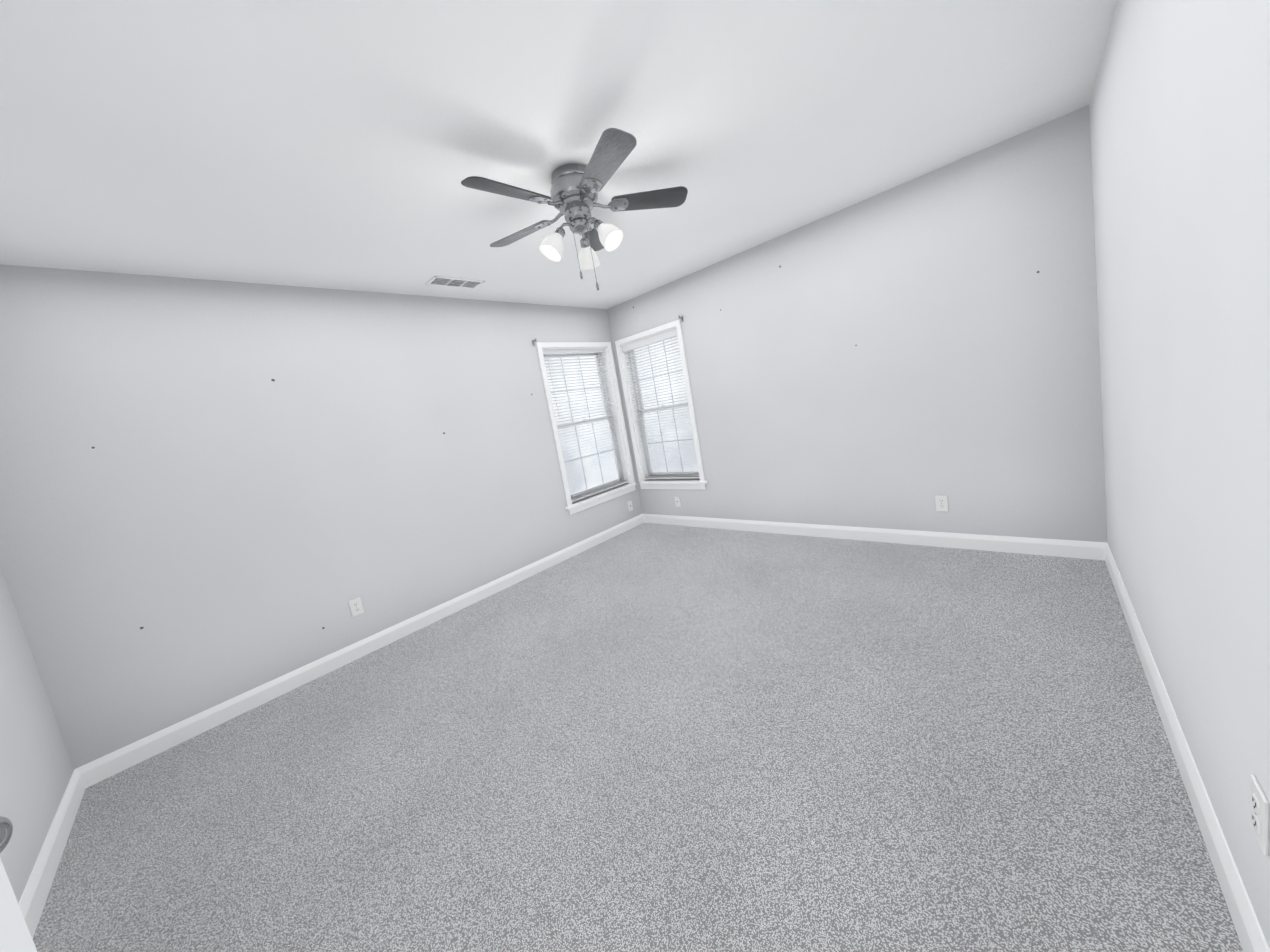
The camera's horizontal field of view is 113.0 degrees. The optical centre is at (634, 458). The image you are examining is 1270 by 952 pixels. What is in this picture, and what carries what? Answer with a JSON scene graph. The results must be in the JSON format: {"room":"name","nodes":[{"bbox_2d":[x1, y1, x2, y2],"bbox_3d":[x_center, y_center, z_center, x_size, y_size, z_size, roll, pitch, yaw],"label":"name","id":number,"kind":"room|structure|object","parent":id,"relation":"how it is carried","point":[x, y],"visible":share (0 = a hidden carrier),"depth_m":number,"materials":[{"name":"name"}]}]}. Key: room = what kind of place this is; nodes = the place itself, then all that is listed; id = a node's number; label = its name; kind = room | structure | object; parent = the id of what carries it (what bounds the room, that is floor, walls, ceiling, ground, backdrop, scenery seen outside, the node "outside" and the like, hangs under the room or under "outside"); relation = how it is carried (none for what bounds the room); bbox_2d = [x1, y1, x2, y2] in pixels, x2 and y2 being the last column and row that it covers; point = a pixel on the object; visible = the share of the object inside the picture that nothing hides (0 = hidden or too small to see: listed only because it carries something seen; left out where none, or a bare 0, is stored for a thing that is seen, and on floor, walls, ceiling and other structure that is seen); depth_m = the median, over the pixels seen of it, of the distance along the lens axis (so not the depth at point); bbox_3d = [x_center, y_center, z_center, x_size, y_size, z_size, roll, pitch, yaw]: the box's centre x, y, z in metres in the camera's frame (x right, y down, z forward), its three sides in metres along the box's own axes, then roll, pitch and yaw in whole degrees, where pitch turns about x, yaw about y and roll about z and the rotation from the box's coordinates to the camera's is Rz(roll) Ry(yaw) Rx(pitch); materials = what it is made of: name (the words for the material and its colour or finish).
{"room":"empty bedroom","nodes":[
{"label":"empty bedroom","id":0,"kind":"room"},
{"bbox_2d":[0,566,73,902],"bbox_3d":[-1.563,0.306,0.554,3.620,2.440,0.140,-4,9,43],"label":"wall","id":1,"kind":"structure","parent":0,"point":[36,769],"depth_m":1.66,"materials":[{"name":"paint"}]},
{"bbox_2d":[0,816,37,951],"bbox_3d":[-0.775,0.414,0.234,0.602,2.010,0.393,-4,9,43],"label":"door","id":2,"kind":"structure","parent":1,"relation":"in","point":[15,935],"depth_m":0.56,"materials":[{"name":"white paint"}]},
{"bbox_2d":[18,769,85,938],"bbox_3d":[-1.607,1.451,1.022,2.810,0.105,0.014,-4,9,43],"label":"baseboard","id":3,"kind":"structure","parent":1,"relation":"attached to","point":[33,899],"depth_m":1.56,"materials":[{"name":"white wood"}]},
{"bbox_2d":[0,264,641,768],"bbox_3d":[-1.516,-0.034,3.359,0.140,2.440,4.360,-4,9,43],"label":"wall","id":4,"kind":"structure","parent":0,"point":[214,492],"depth_m":2.44,"materials":[{"name":"paint"}]},
{"bbox_2d":[348,597,363,616],"bbox_3d":[-1.866,0.996,2.815,0.009,0.115,0.070,-4,9,43],"label":"electrical outlet","id":5,"kind":"object","parent":4,"relation":"attached to","point":[356,606],"visible":1,"depth_m":2.81,"materials":[{"name":"white plastic"}]},
{"bbox_2d":[74,514,643,787],"bbox_3d":[-1.262,1.105,3.441,0.014,0.105,4.080,-4,9,43],"label":"baseboard","id":6,"kind":"structure","parent":4,"relation":"attached to","point":[117,761],"depth_m":2.60,"materials":[{"name":"white wood"}]},
{"bbox_2d":[532,338,635,514],"bbox_3d":[-0.511,-0.368,4.401,0.188,1.708,1.010,-4,9,43],"label":"window","id":7,"kind":"structure","parent":4,"relation":"in","point":[584,504],"depth_m":4.53,"materials":[{"name":"white wood"}]},
{"bbox_2d":[542,349,627,501],"bbox_3d":[-0.495,-0.378,4.408,0.050,1.511,0.839,-4,9,43],"label":"window blind","id":8,"kind":"object","parent":7,"relation":"attached to","point":[568,351],"visible":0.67,"depth_m":4.37,"materials":[{"name":"white plastic"}]},
{"bbox_2d":[627,500,632,510],"bbox_3d":[-0.051,0.539,4.750,0.017,0.115,0.070,-4,9,43],"label":"electrical outlet","id":9,"kind":"object","parent":4,"relation":"attached to","point":[630,506],"visible":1,"depth_m":4.75,"materials":[{"name":"white plastic"}]},
{"bbox_2d":[0,0,1115,308],"bbox_3d":[-0.370,-1.360,1.919,3.900,0.100,4.360,-4,9,43],"label":"ceiling","id":10,"kind":"structure","parent":0,"point":[338,144],"depth_m":1.59,"materials":[{"name":"paint"}]},
{"bbox_2d":[426,276,484,288],"bbox_3d":[-1.305,-1.276,3.065,0.170,0.013,0.370,-4,9,43],"label":"ceiling vent","id":11,"kind":"object","parent":10,"relation":"in","point":[453,282],"visible":0.96,"depth_m":3.05,"materials":[{"name":"white metal"}]},
{"bbox_2d":[461,128,687,289],"bbox_3d":[-0.283,-1.055,1.975,1.043,0.540,1.011,-4,9,43],"label":"fan","id":12,"kind":"object","parent":10,"relation":"hanging from","point":[576,188],"visible":1,"depth_m":1.91,"materials":[{"name":"grey wood"}]},
{"bbox_2d":[33,523,1242,951],"bbox_3d":[0.059,1.106,2.210,3.900,0.060,4.360,-4,9,43],"label":"floor","id":13,"kind":"structure","parent":0,"point":[647,737],"depth_m":1.52,"materials":[{"name":"carpet"}]},
{"bbox_2d":[607,105,1106,541],"bbox_3d":[1.256,-0.541,3.578,3.620,2.440,0.140,-4,9,43],"label":"wall","id":14,"kind":"structure","parent":0,"point":[900,357],"depth_m":2.84,"materials":[{"name":"paint"}]},
{"bbox_2d":[615,315,707,489],"bbox_3d":[0.292,-0.513,4.447,0.925,1.708,0.188,-4,9,43],"label":"window","id":15,"kind":"structure","parent":14,"relation":"in","point":[690,484],"depth_m":4.58,"materials":[{"name":"white wood"}]},
{"bbox_2d":[622,328,699,478],"bbox_3d":[0.273,-0.517,4.452,0.760,1.511,0.054,-4,9,43],"label":"window blind","id":16,"kind":"object","parent":15,"relation":"attached to","point":[653,339],"visible":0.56,"depth_m":4.42,"materials":[{"name":"white plastic"}]},
{"bbox_2d":[674,496,680,506],"bbox_3d":[0.453,0.466,4.498,0.070,0.115,0.017,-4,9,43],"label":"electrical outlet","id":17,"kind":"object","parent":14,"relation":"attached to","point":[677,501],"visible":1,"depth_m":4.50,"materials":[{"name":"white plastic"}]},
{"bbox_2d":[643,514,1105,560],"bbox_3d":[1.403,0.617,3.657,3.620,0.105,0.014,-4,9,43],"label":"baseboard","id":18,"kind":"structure","parent":14,"relation":"attached to","point":[1062,548],"depth_m":3.06,"materials":[{"name":"white wood"}]},
{"bbox_2d":[935,495,948,511],"bbox_3d":[2.121,0.313,2.907,0.070,0.115,0.009,-4,9,43],"label":"electrical outlet","id":19,"kind":"object","parent":14,"relation":"attached to","point":[941,501],"visible":1,"depth_m":2.90,"materials":[{"name":"white plastic"}]},
{"bbox_2d":[1089,0,1269,948],"bbox_3d":[1.208,-0.201,0.772,0.140,2.440,4.360,-4,9,43],"label":"wall","id":20,"kind":"structure","parent":0,"point":[1179,108],"depth_m":0.99,"materials":[{"name":"paint"}]},
{"bbox_2d":[1104,542,1269,951],"bbox_3d":[1.351,0.945,0.960,0.014,0.105,4.080,-4,9,43],"label":"baseboard","id":21,"kind":"structure","parent":20,"relation":"attached to","point":[1250,934],"depth_m":1.10,"materials":[{"name":"white wood"}]},
{"bbox_2d":[1250,774,1268,855],"bbox_3d":[1.187,0.678,0.801,0.009,0.115,0.070,-4,9,43],"label":"electrical outlet","id":22,"kind":"object","parent":20,"relation":"attached to","point":[1259,813],"visible":1,"depth_m":0.79,"materials":[{"name":"white plastic"}]}
]}

